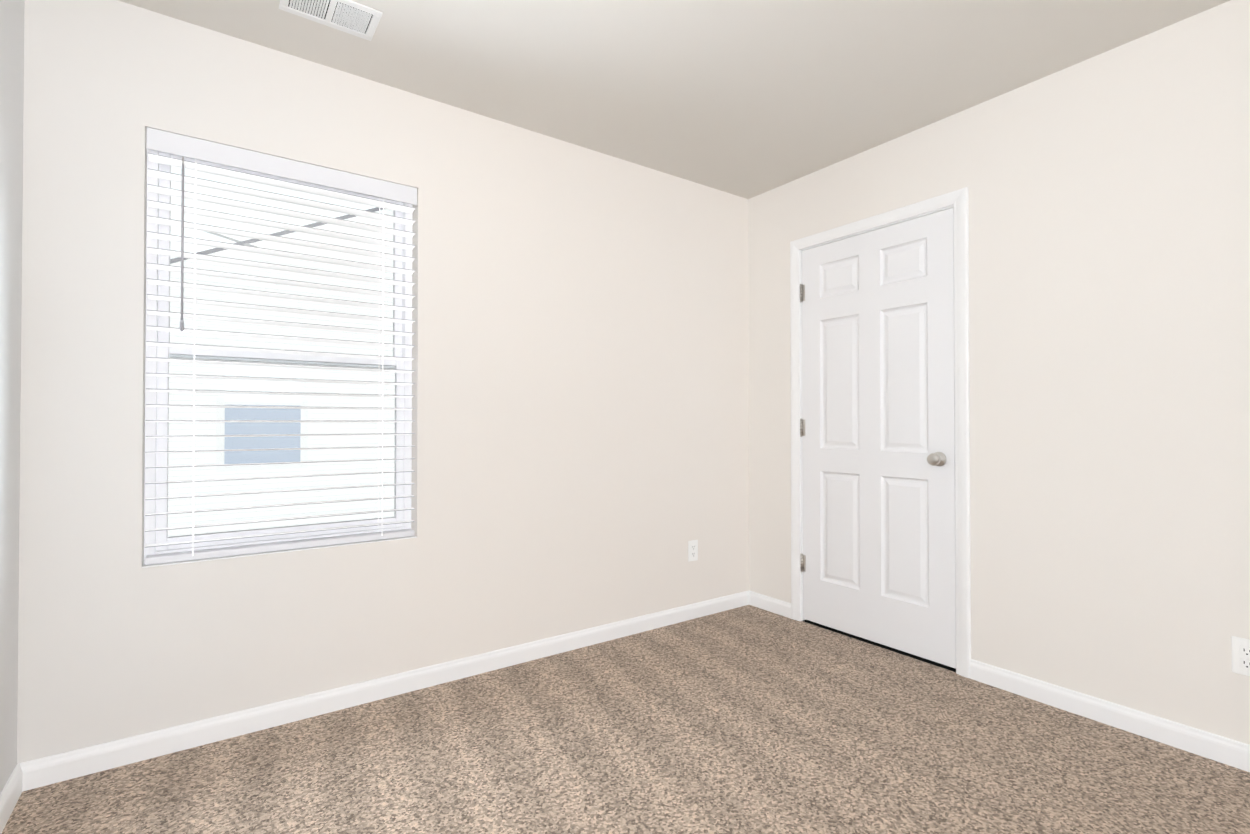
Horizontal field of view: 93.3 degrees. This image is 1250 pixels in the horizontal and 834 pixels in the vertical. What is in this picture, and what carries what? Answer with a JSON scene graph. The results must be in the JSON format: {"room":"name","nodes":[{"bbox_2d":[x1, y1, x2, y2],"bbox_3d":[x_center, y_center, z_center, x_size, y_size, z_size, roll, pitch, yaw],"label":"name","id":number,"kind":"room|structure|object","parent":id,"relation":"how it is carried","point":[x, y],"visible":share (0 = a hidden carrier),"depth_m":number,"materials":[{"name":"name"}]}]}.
{"room":"empty bedroom","nodes":[
{"label":"empty bedroom","id":0,"kind":"room"},
{"bbox_2d":[0,0,24,793],"bbox_3d":[-0.903,-0.129,0.365,0.150,2.440,3.600,0,-1,-35],"label":"wall","id":1,"kind":"structure","parent":0,"point":[11,93],"depth_m":1.66,"materials":[{"name":"paint"}]},
{"bbox_2d":[0,760,31,833],"bbox_3d":[-0.835,1.051,0.402,0.014,0.080,3.299,0,-1,-35],"label":"baseboard","id":2,"kind":"structure","parent":1,"relation":"attached to","point":[20,780],"depth_m":1.68,"materials":[{"name":"white"}]},
{"bbox_2d":[17,0,748,763],"bbox_3d":[-0.569,-0.106,2.718,3.118,2.440,0.150,0,-1,-35],"label":"wall","id":3,"kind":"structure","parent":0,"point":[581,388],"depth_m":2.42,"materials":[{"name":"paint"}]},
{"bbox_2d":[142,149,416,567],"bbox_3d":[-1.253,-0.226,2.233,0.875,1.440,0.147,0,-1,-35],"label":"window","id":4,"kind":"structure","parent":3,"relation":"in","point":[156,474],"depth_m":2.17,"materials":[{"name":"white plastic"}]},
{"bbox_2d":[144,127,416,564],"bbox_3d":[-1.228,-0.229,2.198,0.868,1.434,0.080,0,-1,-35],"label":"window blinds","id":5,"kind":"object","parent":4,"relation":"attached to","point":[183,146],"visible":0.96,"depth_m":2.15,"materials":[{"name":"white plastic"}]},
{"bbox_2d":[32,591,747,788],"bbox_3d":[-0.509,1.073,2.647,3.087,0.080,0.014,0,-1,-35],"label":"baseboard","id":6,"kind":"structure","parent":3,"relation":"attached to","point":[41,772],"depth_m":2.22,"materials":[{"name":"white wood"}]},
{"bbox_2d":[688,540,697,561],"bbox_3d":[0.380,0.744,3.286,0.070,0.115,0.007,0,-1,-35],"label":"electrical outlet","id":7,"kind":"object","parent":3,"relation":"attached to","point":[692,550],"visible":1,"depth_m":3.28,"materials":[{"name":"white plastic"}]},
{"bbox_2d":[1,605,1249,833],"bbox_3d":[0.429,1.150,1.299,3.418,0.100,3.600,0,-1,-35],"label":"floor","id":8,"kind":"structure","parent":0,"point":[749,719],"depth_m":1.89,"materials":[{"name":"carpet"}]},
{"bbox_2d":[118,0,1229,198],"bbox_3d":[0.429,-1.390,1.323,3.418,0.100,3.600,0,-1,-35],"label":"ceiling","id":9,"kind":"structure","parent":0,"point":[747,99],"depth_m":2.20,"materials":[{"name":"paint"}]},
{"bbox_2d":[279,0,382,40],"bbox_3d":[-0.962,-1.329,1.931,0.282,0.008,0.172,0,-1,-35],"label":"ceiling vent","id":10,"kind":"object","parent":9,"relation":"in","point":[351,17],"visible":1,"depth_m":1.94,"materials":[{"name":"white metal"}]},
{"bbox_2d":[748,0,1249,744],"bbox_3d":[1.762,-0.111,2.256,0.150,2.440,3.600,0,-1,-35],"label":"wall","id":11,"kind":"structure","parent":0,"point":[1110,368],"depth_m":2.17,"materials":[{"name":"paint"}]},
{"bbox_2d":[748,590,790,617],"bbox_3d":[0.842,1.080,3.398,0.014,0.080,0.295,0,-1,-35],"label":"baseboard","id":12,"kind":"structure","parent":11,"relation":"attached to","point":[774,605],"depth_m":3.40,"materials":[{"name":"white wood"}]},
{"bbox_2d":[790,187,970,677],"bbox_3d":[1.202,0.066,2.907,0.117,2.098,0.939,0,-1,-35],"label":"door","id":13,"kind":"structure","parent":11,"relation":"in","point":[880,452],"depth_m":2.85,"materials":[{"name":"white wood"}]},
{"bbox_2d":[970,659,1249,771],"bbox_3d":[2.051,1.064,1.694,0.014,0.080,2.004,0,-1,-35],"label":"baseboard","id":14,"kind":"structure","parent":11,"relation":"attached to","point":[1221,749],"depth_m":2.08,"materials":[{"name":"white"}]},
{"bbox_2d":[1231,636,1249,675],"bbox_3d":[1.949,0.753,1.848,0.007,0.115,0.070,0,-1,-35],"label":"electrical outlet","id":15,"kind":"object","parent":11,"relation":"attached to","point":[1240,649],"visible":1,"depth_m":1.86,"materials":[{"name":"white plastic"}]},
{"label":"outside","id":16,"kind":"structure","parent":0,"visible":0},
{"bbox_3d":[-4.127,1.828,6.747,30.000,0.150,10.530,0,-1,-35],"label":"ground","id":17,"kind":"structure","parent":16,"visible":0},
{"bbox_2d":[168,207,394,536],"bbox_3d":[-3.421,-0.843,6.642,10.000,5.191,0.560,0,-1,-35],"label":"house","id":18,"kind":"structure","parent":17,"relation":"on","point":[247,485],"depth_m":6.21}
]}

